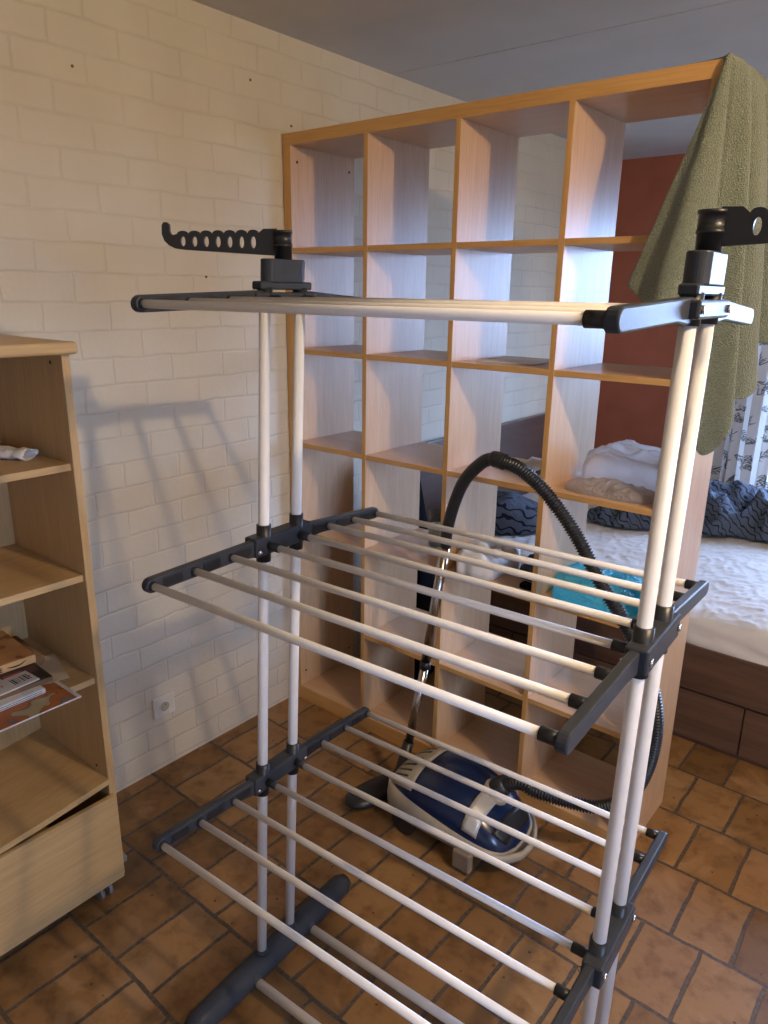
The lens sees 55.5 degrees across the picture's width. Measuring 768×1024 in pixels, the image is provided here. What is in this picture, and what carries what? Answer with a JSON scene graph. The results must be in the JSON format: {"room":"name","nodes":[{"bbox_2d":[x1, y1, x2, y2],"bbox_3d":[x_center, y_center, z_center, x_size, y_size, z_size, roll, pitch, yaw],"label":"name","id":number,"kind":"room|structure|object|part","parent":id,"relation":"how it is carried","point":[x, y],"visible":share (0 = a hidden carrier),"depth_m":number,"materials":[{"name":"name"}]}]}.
{"room":"studio apartment","nodes":[
{"label":"studio apartment","id":0,"kind":"room"},
{"bbox_2d":[0,0,622,792],"bbox_3d":[-0.633,-0.351,2.607,0.150,2.500,6.550,14,21,37],"label":"wall","id":1,"kind":"structure","parent":0,"point":[158,117],"depth_m":2.39,"materials":[{"name":"brick"}]},
{"bbox_2d":[152,691,174,719],"bbox_3d":[-0.783,0.692,2.606,0.022,0.082,0.088,14,21,37],"label":"wall socket","id":2,"kind":"object","parent":1,"relation":"attached to","point":[163,705],"visible":1,"depth_m":2.60,"materials":[{"name":"plastic"}]},
{"bbox_2d":[159,700,169,711],"bbox_3d":[-0.782,0.693,2.605,0.001,0.044,0.044,14,21,37],"label":"socket","id":3,"kind":"object","parent":2,"relation":"attached to","point":[164,705],"depth_m":2.60,"materials":[{"name":"plastic"}]},
{"bbox_2d":[0,658,767,1023],"bbox_3d":[1.187,1.362,1.554,4.900,0.120,6.850,14,21,37],"label":"floor","id":4,"kind":"structure","parent":0,"point":[695,950],"depth_m":2.06,"materials":[{"name":"tile"}]},
{"bbox_2d":[0,334,126,955],"bbox_3d":[-1.194,0.421,1.652,0.407,1.555,1.012,14,21,37],"label":"bookcase","id":5,"kind":"object","parent":4,"relation":"on","point":[61,843],"visible":1,"depth_m":1.92,"materials":[{"name":"brown wood"}]},
{"bbox_2d":[0,446,38,460],"bbox_3d":[-0.996,-0.141,1.775,0.285,0.030,0.093,-4,17,-16],"label":"paper bag","id":6,"kind":"object","parent":5,"relation":"on","point":[6,452],"visible":1,"depth_m":1.78,"materials":[{"name":"white paper"}]},
{"bbox_3d":[-1.346,0.373,1.768,0.007,1.477,0.948,14,21,37],"label":"panel","id":7,"kind":"part","parent":5,"relation":"part of","materials":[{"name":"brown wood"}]},
{"bbox_2d":[12,636,44,664],"bbox_3d":[-0.989,0.383,2.023,0.165,0.029,0.029,15,22,40],"label":"cardboard tube","id":8,"kind":"object","parent":5,"relation":"on","point":[40,659],"visible":0.52,"depth_m":1.99,"materials":[{"name":"brown cardboard"}]},
{"bbox_3d":[-1.232,1.103,1.881,0.315,0.016,0.948,14,21,37],"label":"board","id":9,"kind":"part","parent":5,"relation":"part of","materials":[{"name":"brown wood"}]},
{"bbox_2d":[0,681,80,731],"bbox_3d":[-1.003,0.489,1.736,0.254,0.005,0.467,14,21,37],"label":"magazine","id":10,"kind":"object","parent":5,"relation":"on","point":[57,694],"visible":0.58,"depth_m":1.79,"materials":[{"name":"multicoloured paper"}]},
{"bbox_2d":[0,685,45,711],"bbox_3d":[-1.041,0.475,1.742,0.190,0.014,0.396,14,21,37],"label":"paper pad","id":11,"kind":"object","parent":10,"relation":"on","point":[16,699],"visible":0.52,"depth_m":1.80,"materials":[{"name":"white paper"}]},
{"bbox_2d":[0,663,52,699],"bbox_3d":[-1.080,0.449,1.778,0.225,0.014,0.448,15,22,39],"label":"magazine","id":12,"kind":"object","parent":11,"relation":"on","point":[34,669],"visible":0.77,"depth_m":1.86,"materials":[{"name":"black paper"}]},
{"bbox_2d":[0,630,35,673],"bbox_3d":[-1.129,0.405,1.853,0.212,0.024,0.397,15,22,40],"label":"book","id":13,"kind":"object","parent":12,"relation":"on","point":[13,655],"visible":1,"depth_m":1.92,"materials":[{"name":"brown paper"}]},
{"bbox_2d":[0,671,39,695],"bbox_3d":[-1.000,0.456,1.728,0.068,0.004,0.352,12,20,34],"label":"booklet","id":14,"kind":"object","parent":12,"relation":"on","point":[21,679],"visible":1,"depth_m":1.83,"materials":[{"name":"white paper"}]},
{"bbox_2d":[38,654,69,685],"bbox_3d":[-0.929,0.426,1.937,0.142,0.001,0.160,-11,21,-35],"label":"paper sheet","id":15,"kind":"object","parent":5,"relation":"on","point":[52,665],"visible":0.42,"depth_m":1.96,"materials":[{"name":"white paper"}]},
{"bbox_2d":[0,728,108,853],"bbox_3d":[-1.203,0.822,1.775,0.379,0.049,0.948,14,21,37],"label":"shelf","id":16,"kind":"object","parent":5,"relation":"attached to","point":[43,777],"depth_m":2.00,"materials":[{"name":"brown wood"}]},
{"bbox_3d":[-1.059,1.018,1.703,0.014,0.275,0.978,14,21,37],"label":"drawer","id":17,"kind":"part","parent":5,"relation":"part of","materials":[{"name":"brown wood"}]},
{"bbox_2d":[414,480,434,679],"bbox_3d":[0.109,0.244,3.270,0.270,1.000,0.200,14,21,37],"label":"bag","id":18,"kind":"object","parent":4,"relation":"on","point":[423,601],"visible":0.09,"depth_m":3.19,"materials":[{"name":"black fabric"}]},
{"bbox_2d":[131,206,767,1023],"bbox_3d":[0.110,0.371,1.458,1.258,1.805,0.819,14,21,37],"label":"drying rack","id":19,"kind":"object","parent":4,"relation":"on","point":[700,305],"visible":1,"depth_m":1.32,"materials":[{"name":"grey plastic"}]},
{"bbox_3d":[-0.331,-0.389,1.343,0.018,0.040,0.307,13,20,34],"label":"arm","id":20,"kind":"part","parent":19,"relation":"part of","materials":[{"name":"grey plastic"}]},
{"bbox_3d":[-0.354,0.106,1.470,0.018,0.037,0.307,13,20,34],"label":"arm","id":21,"kind":"part","parent":19,"relation":"part of","materials":[{"name":"grey plastic"}]},
{"bbox_3d":[-0.379,0.662,1.613,0.018,0.053,0.306,13,20,34],"label":"arm","id":22,"kind":"part","parent":19,"relation":"part of","materials":[{"name":"grey plastic"}]},
{"bbox_3d":[-0.332,-0.552,1.478,0.234,0.061,0.010,1,17,2],"label":"hanger arm","id":23,"kind":"part","parent":19,"relation":"part of","materials":[{"name":"black plastic"}]},
{"bbox_2d":[253,975,262,988],"bbox_3d":[-0.325,1.161,1.817,0.040,0.029,0.029,13,20,34],"label":"socket","id":24,"kind":"object","parent":19,"relation":"attached to","point":[257,979],"depth_m":1.80,"materials":[{"name":"grey plastic"}]},
{"bbox_2d":[255,945,267,956],"bbox_3d":[-0.311,1.115,1.858,0.032,0.016,0.034,14,21,37],"label":"socket","id":25,"kind":"object","parent":19,"relation":"attached to","point":[260,951],"depth_m":1.85,"materials":[{"name":"grey plastic"}]},
{"bbox_3d":[-0.275,0.338,1.659,0.024,1.607,0.107,13,20,34],"label":"post","id":26,"kind":"part","parent":19,"relation":"part of","materials":[{"name":"white metal"}]},
{"bbox_2d":[284,918,295,928],"bbox_3d":[-0.250,1.092,1.938,0.032,0.016,0.034,14,21,37],"label":"socket","id":27,"kind":"object","parent":19,"relation":"attached to","point":[291,923],"depth_m":1.93,"materials":[{"name":"grey plastic"}]},
{"bbox_3d":[-0.214,0.315,1.739,0.024,1.607,0.107,13,20,34],"label":"post","id":28,"kind":"part","parent":19,"relation":"part of","materials":[{"name":"white metal"}]},
{"bbox_3d":[-0.139,0.754,1.278,0.778,0.014,0.014,13,20,34],"label":"rail","id":29,"kind":"part","parent":19,"relation":"part of","materials":[{"name":"white metal"}]},
{"bbox_2d":[308,922,316,934],"bbox_3d":[-0.207,1.117,1.972,0.040,0.029,0.029,13,20,34],"label":"socket","id":30,"kind":"object","parent":19,"relation":"attached to","point":[312,926],"depth_m":1.95,"materials":[{"name":"grey plastic"}]},
{"bbox_3d":[-0.087,-0.478,1.665,0.018,0.048,0.307,13,20,34],"label":"arm","id":31,"kind":"part","parent":19,"relation":"part of","materials":[{"name":"grey plastic"}]},
{"bbox_3d":[-0.137,0.583,1.936,0.018,0.048,0.307,13,20,34],"label":"arm","id":32,"kind":"part","parent":19,"relation":"part of","materials":[{"name":"grey plastic"}]},
{"bbox_3d":[-0.110,0.021,1.792,0.018,0.054,0.306,13,20,34],"label":"arm","id":33,"kind":"part","parent":19,"relation":"part of","materials":[{"name":"grey plastic"}]},
{"bbox_3d":[-0.114,0.208,1.137,0.778,0.014,0.014,13,20,34],"label":"rail","id":34,"kind":"part","parent":19,"relation":"part of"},
{"bbox_3d":[-0.091,-0.280,1.012,0.778,0.014,0.014,13,20,34],"label":"rail","id":35,"kind":"part","parent":19,"relation":"part of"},
{"bbox_3d":[-0.082,0.738,1.355,0.778,0.014,0.014,13,20,34],"label":"rail","id":36,"kind":"part","parent":19,"relation":"part of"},
{"bbox_3d":[-0.056,0.186,1.214,0.778,0.014,0.014,13,20,34],"label":"rail","id":37,"kind":"part","parent":19,"relation":"part of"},
{"bbox_3d":[-0.025,0.723,1.431,0.778,0.014,0.014,13,20,34],"label":"rail","id":38,"kind":"part","parent":19,"relation":"part of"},
{"bbox_3d":[-0.033,-0.305,1.088,0.778,0.014,0.014,13,20,34],"label":"rail","id":39,"kind":"part","parent":19,"relation":"part of","materials":[{"name":"white metal"}]},
{"bbox_3d":[0.001,0.165,1.288,0.778,0.014,0.014,13,20,34],"label":"rail","id":40,"kind":"part","parent":19,"relation":"part of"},
{"bbox_3d":[0.024,-0.330,1.162,0.778,0.014,0.014,13,20,34],"label":"rail","id":41,"kind":"part","parent":19,"relation":"part of","materials":[{"name":"white metal"}]},
{"bbox_3d":[0.043,0.709,1.509,0.736,0.014,0.014,13,20,34],"label":"rail","id":42,"kind":"part","parent":19,"relation":"part of","materials":[{"name":"white metal"}]},
{"bbox_3d":[0.069,0.145,1.364,0.736,0.014,0.014,13,20,34],"label":"rail","id":43,"kind":"part","parent":19,"relation":"part of","materials":[{"name":"white metal"}]},
{"bbox_3d":[0.100,0.688,1.584,0.736,0.014,0.014,13,20,34],"label":"rail","id":44,"kind":"part","parent":19,"relation":"part of","materials":[{"name":"white metal"}]},
{"bbox_3d":[0.092,-0.352,1.237,0.736,0.014,0.014,13,20,34],"label":"rail","id":45,"kind":"part","parent":19,"relation":"part of","materials":[{"name":"white metal"}]},
{"bbox_3d":[0.154,0.666,1.670,0.778,0.014,0.014,13,20,34],"label":"rail","id":46,"kind":"part","parent":19,"relation":"part of","materials":[{"name":"white metal"}]},
{"bbox_3d":[0.126,0.123,1.439,0.736,0.014,0.014,13,20,34],"label":"rail","id":47,"kind":"part","parent":19,"relation":"part of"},
{"bbox_3d":[0.149,-0.374,1.312,0.736,0.014,0.014,13,20,34],"label":"rail","id":48,"kind":"part","parent":19,"relation":"part of","materials":[{"name":"white metal"}]},
{"bbox_3d":[0.210,0.650,1.746,0.778,0.014,0.014,13,20,34],"label":"rail","id":49,"kind":"part","parent":19,"relation":"part of","materials":[{"name":"white metal"}]},
{"bbox_3d":[0.180,0.103,1.526,0.778,0.014,0.014,13,20,34],"label":"rail","id":50,"kind":"part","parent":19,"relation":"part of","materials":[{"name":"white metal"}]},
{"bbox_3d":[0.236,0.088,1.602,0.778,0.014,0.014,13,20,34],"label":"rail","id":51,"kind":"part","parent":19,"relation":"part of","materials":[{"name":"white metal"}]},
{"bbox_3d":[0.268,0.633,1.823,0.778,0.014,0.014,13,20,34],"label":"rail","id":52,"kind":"part","parent":19,"relation":"part of","materials":[{"name":"white metal"}]},
{"bbox_3d":[0.293,0.074,1.680,0.778,0.014,0.014,13,20,34],"label":"rail","id":53,"kind":"part","parent":19,"relation":"part of","materials":[{"name":"white metal"}]},
{"bbox_3d":[0.280,0.810,1.155,0.018,0.053,0.306,13,20,34],"label":"arm","id":54,"kind":"part","parent":19,"relation":"part of","materials":[{"name":"grey plastic"}]},
{"bbox_3d":[0.306,0.254,1.012,0.018,0.037,0.307,13,20,34],"label":"arm","id":55,"kind":"part","parent":19,"relation":"part of","materials":[{"name":"grey plastic"}]},
{"bbox_3d":[0.385,0.486,1.200,0.024,1.607,0.107,13,20,34],"label":"post","id":56,"kind":"part","parent":19,"relation":"part of","materials":[{"name":"white metal"}]},
{"bbox_3d":[0.523,0.731,1.478,0.018,0.048,0.307,13,20,34],"label":"arm","id":57,"kind":"part","parent":19,"relation":"part of","materials":[{"name":"grey plastic"}]},
{"bbox_3d":[0.329,-0.241,0.885,0.018,0.040,0.307,13,20,34],"label":"arm","id":58,"kind":"part","parent":19,"relation":"part of","materials":[{"name":"grey plastic"}]},
{"bbox_3d":[0.446,0.463,1.280,0.024,1.607,0.107,13,20,34],"label":"post","id":59,"kind":"part","parent":19,"relation":"part of","materials":[{"name":"white metal"}]},
{"bbox_3d":[0.549,0.169,1.334,0.018,0.054,0.306,13,20,34],"label":"arm","id":60,"kind":"part","parent":19,"relation":"part of","materials":[{"name":"grey plastic"}]},
{"bbox_3d":[0.572,-0.330,1.206,0.018,0.048,0.307,13,20,34],"label":"arm","id":61,"kind":"part","parent":19,"relation":"part of","materials":[{"name":"grey plastic"}]},
{"bbox_3d":[0.562,-0.379,0.948,0.234,0.061,0.010,12,20,32],"label":"hanger arm","id":62,"kind":"part","parent":19,"relation":"part of","materials":[{"name":"black plastic"}]},
{"bbox_2d":[282,58,723,853],"bbox_3d":[0.305,-0.153,2.528,1.466,2.193,0.335,14,21,37],"label":"cube shelf","id":63,"kind":"object","parent":4,"relation":"on","point":[318,163],"visible":0.66,"depth_m":2.48,"materials":[{"name":"brown wood"}]},
{"bbox_3d":[-0.248,-0.302,2.955,0.038,2.094,0.335,14,21,37],"label":"panel","id":64,"kind":"part","parent":63,"relation":"part of","materials":[{"name":"brown wood"}]},
{"bbox_2d":[429,522,440,545],"bbox_3d":[0.196,0.061,2.726,0.066,0.134,0.066,14,21,37],"label":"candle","id":65,"kind":"object","parent":63,"relation":"on","point":[431,531],"visible":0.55,"depth_m":2.71,"materials":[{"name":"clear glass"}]},
{"bbox_2d":[456,539,519,580],"bbox_3d":[0.358,0.141,2.512,0.181,0.109,0.255,14,21,37],"label":"paper wad","id":66,"kind":"object","parent":63,"relation":"on","point":[461,568],"visible":0.44,"depth_m":2.44,"materials":[{"name":"white paper"}]},
{"bbox_2d":[475,357,548,364],"bbox_3d":[0.418,-0.480,2.315,0.200,0.006,0.180,11,19,30],"label":"paper sheet","id":67,"kind":"object","parent":63,"relation":"on","point":[504,360],"visible":0.97,"depth_m":2.31,"materials":[{"name":"white paper"}]},
{"bbox_2d":[506,457,541,471],"bbox_3d":[0.497,-0.161,2.420,0.180,0.042,0.180,-11,21,-35],"label":"paper sheet","id":68,"kind":"object","parent":63,"relation":"on","point":[534,463],"visible":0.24,"depth_m":2.49,"materials":[{"name":"white paper"}]},
{"bbox_2d":[519,581,531,589],"bbox_3d":[0.463,0.238,2.358,0.045,0.018,0.035,14,21,37],"label":"knife","id":69,"kind":"object","parent":63,"relation":"on","point":[526,585],"visible":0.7,"depth_m":2.35,"materials":[{"name":"black fabric"}]},
{"bbox_2d":[520,553,533,581],"bbox_3d":[0.535,0.174,2.484,0.112,0.069,0.192,14,21,37],"label":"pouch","id":70,"kind":"object","parent":63,"relation":"on","point":[524,567],"visible":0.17,"depth_m":2.43,"materials":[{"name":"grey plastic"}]},
{"bbox_2d":[553,562,642,616],"bbox_3d":[0.684,0.220,2.286,0.294,0.098,0.279,14,21,37],"label":"plastic bag","id":71,"kind":"object","parent":63,"relation":"on","point":[562,594],"visible":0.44,"depth_m":2.22,"materials":[{"name":"teal plastic"}]},
{"bbox_2d":[564,477,654,504],"bbox_3d":[0.657,-0.073,2.133,0.265,0.044,0.116,14,21,37],"label":"bubble wrap","id":72,"kind":"object","parent":63,"relation":"on","point":[611,489],"visible":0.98,"depth_m":2.10,"materials":[{"name":"white"}]},
{"bbox_2d":[581,439,660,491],"bbox_3d":[0.759,-0.145,2.227,0.310,0.130,0.193,14,21,37],"label":"plastic bag","id":73,"kind":"object","parent":63,"relation":"on","point":[627,461],"visible":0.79,"depth_m":2.19,"materials":[{"name":"white plastic"}]},
{"bbox_3d":[0.858,-0.026,2.095,0.038,2.094,0.335,14,21,37],"label":"panel","id":74,"kind":"part","parent":63,"relation":"part of","materials":[{"name":"brown wood"}]},
{"bbox_2d":[628,52,767,455],"bbox_3d":[0.844,-0.627,1.879,0.298,0.914,0.469,14,21,37],"label":"towel","id":75,"kind":"object","parent":63,"relation":"hanging from","point":[725,160],"visible":0.79,"depth_m":1.74,"materials":[{"name":"green fabric"}]},
{"bbox_2d":[345,451,663,873],"bbox_3d":[0.323,0.464,2.155,0.916,1.228,0.361,14,21,37],"label":"vacuum cleaner","id":76,"kind":"object","parent":4,"relation":"on","point":[490,840],"visible":0.6,"depth_m":2.23,"materials":[{"name":"blue plastic"}]},
{"bbox_2d":[392,747,447,790],"bbox_3d":[0.124,0.831,2.425,0.107,0.087,0.261,14,21,37],"label":"grille","id":77,"kind":"object","parent":76,"relation":"attached to","point":[413,771],"depth_m":2.36,"materials":[{"name":"white plastic"}]},
{"bbox_3d":[0.271,-0.030,2.263,0.226,0.346,0.053,14,21,37],"label":"hose handle","id":78,"kind":"part","parent":76,"relation":"part of","materials":[{"name":"black plastic"}]},
{"bbox_3d":[0.397,1.002,2.242,0.122,0.053,0.274,14,21,37],"label":"handle","id":79,"kind":"part","parent":76,"relation":"part of","materials":[{"name":"beige plastic"}]},
{"bbox_2d":[492,802,528,844],"bbox_3d":[0.394,0.947,2.229,0.040,0.057,0.188,14,21,37],"label":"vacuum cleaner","id":80,"kind":"object","parent":76,"relation":"attached to","point":[511,816],"depth_m":2.22,"materials":[{"name":"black plastic"}]},
{"bbox_2d":[420,413,767,769],"bbox_3d":[1.558,0.147,3.689,2.108,0.985,2.020,14,21,37],"label":"bed","id":81,"kind":"object","parent":4,"relation":"on","point":[722,705],"visible":0.16,"depth_m":2.87,"materials":[{"name":"white fabric"}]},
{"bbox_3d":[0.763,-0.057,4.327,0.030,0.985,1.990,14,21,37],"label":"headboard","id":82,"kind":"part","parent":81,"relation":"part of","materials":[{"name":"brown wood"}]},
{"bbox_3d":[0.356,0.577,3.494,0.577,0.197,0.017,14,21,37],"label":"drawer","id":83,"kind":"part","parent":81,"relation":"part of","materials":[{"name":"brown wood"}]},
{"bbox_2d":[495,491,537,535],"bbox_3d":[0.617,-0.017,3.716,0.457,0.175,0.370,-7,18,-24],"label":"pillow","id":84,"kind":"object","parent":81,"relation":"on","point":[516,514],"visible":0.59,"depth_m":3.58,"materials":[{"name":"fabric"}]},
{"bbox_3d":[1.550,0.431,3.745,2.078,0.410,1.970,14,21,37],"label":"frame","id":85,"kind":"part","parent":81,"relation":"part of","materials":[{"name":"brown wood"}]},
{"bbox_3d":[0.959,0.727,3.025,0.969,0.197,0.017,14,21,37],"label":"drawer","id":86,"kind":"part","parent":81,"relation":"part of","materials":[{"name":"brown wood"}]},
{"bbox_3d":[1.540,0.173,3.662,2.053,0.141,1.936,14,21,37],"label":"mattress","id":87,"kind":"part","parent":81,"relation":"part of","materials":[{"name":"white fabric"}]},
{"bbox_2d":[587,479,767,541],"bbox_3d":[1.853,-0.072,3.826,1.487,0.238,0.742,6,18,18],"label":"duvet","id":88,"kind":"object","parent":81,"relation":"on","point":[736,508],"visible":0.36,"depth_m":3.65,"materials":[{"name":"fabric"}]},
{"bbox_3d":[1.534,0.871,2.577,0.505,0.197,0.017,14,21,37],"label":"drawer","id":89,"kind":"part","parent":81,"relation":"part of","materials":[{"name":"brown wood"}]},
{"bbox_2d":[192,0,767,159],"bbox_3d":[1.225,-1.137,0.801,4.900,0.100,6.850,14,21,37],"label":"ceiling","id":90,"kind":"structure","parent":0,"point":[464,50],"depth_m":2.45,"materials":[{"name":"white paint"}]},
{"bbox_2d":[594,154,684,448],"bbox_3d":[3.325,-0.611,3.669,4.600,2.500,0.150,14,21,37],"label":"wall","id":91,"kind":"structure","parent":0,"point":[630,411],"depth_m":4.80,"materials":[{"name":"paint"}]},
{"bbox_3d":[3.058,-1.674,3.400,2.700,0.024,0.132,14,21,37],"label":"rail","id":92,"kind":"object","parent":91,"relation":"attached to","visible":0},
{"bbox_2d":[710,343,767,488],"bbox_3d":[2.233,-0.777,4.287,0.548,2.230,0.107,14,21,37],"label":"curtain","id":93,"kind":"object","parent":92,"relation":"hanging from","point":[742,456],"visible":0.17,"depth_m":4.41,"materials":[{"name":"white fabric"}]}
]}

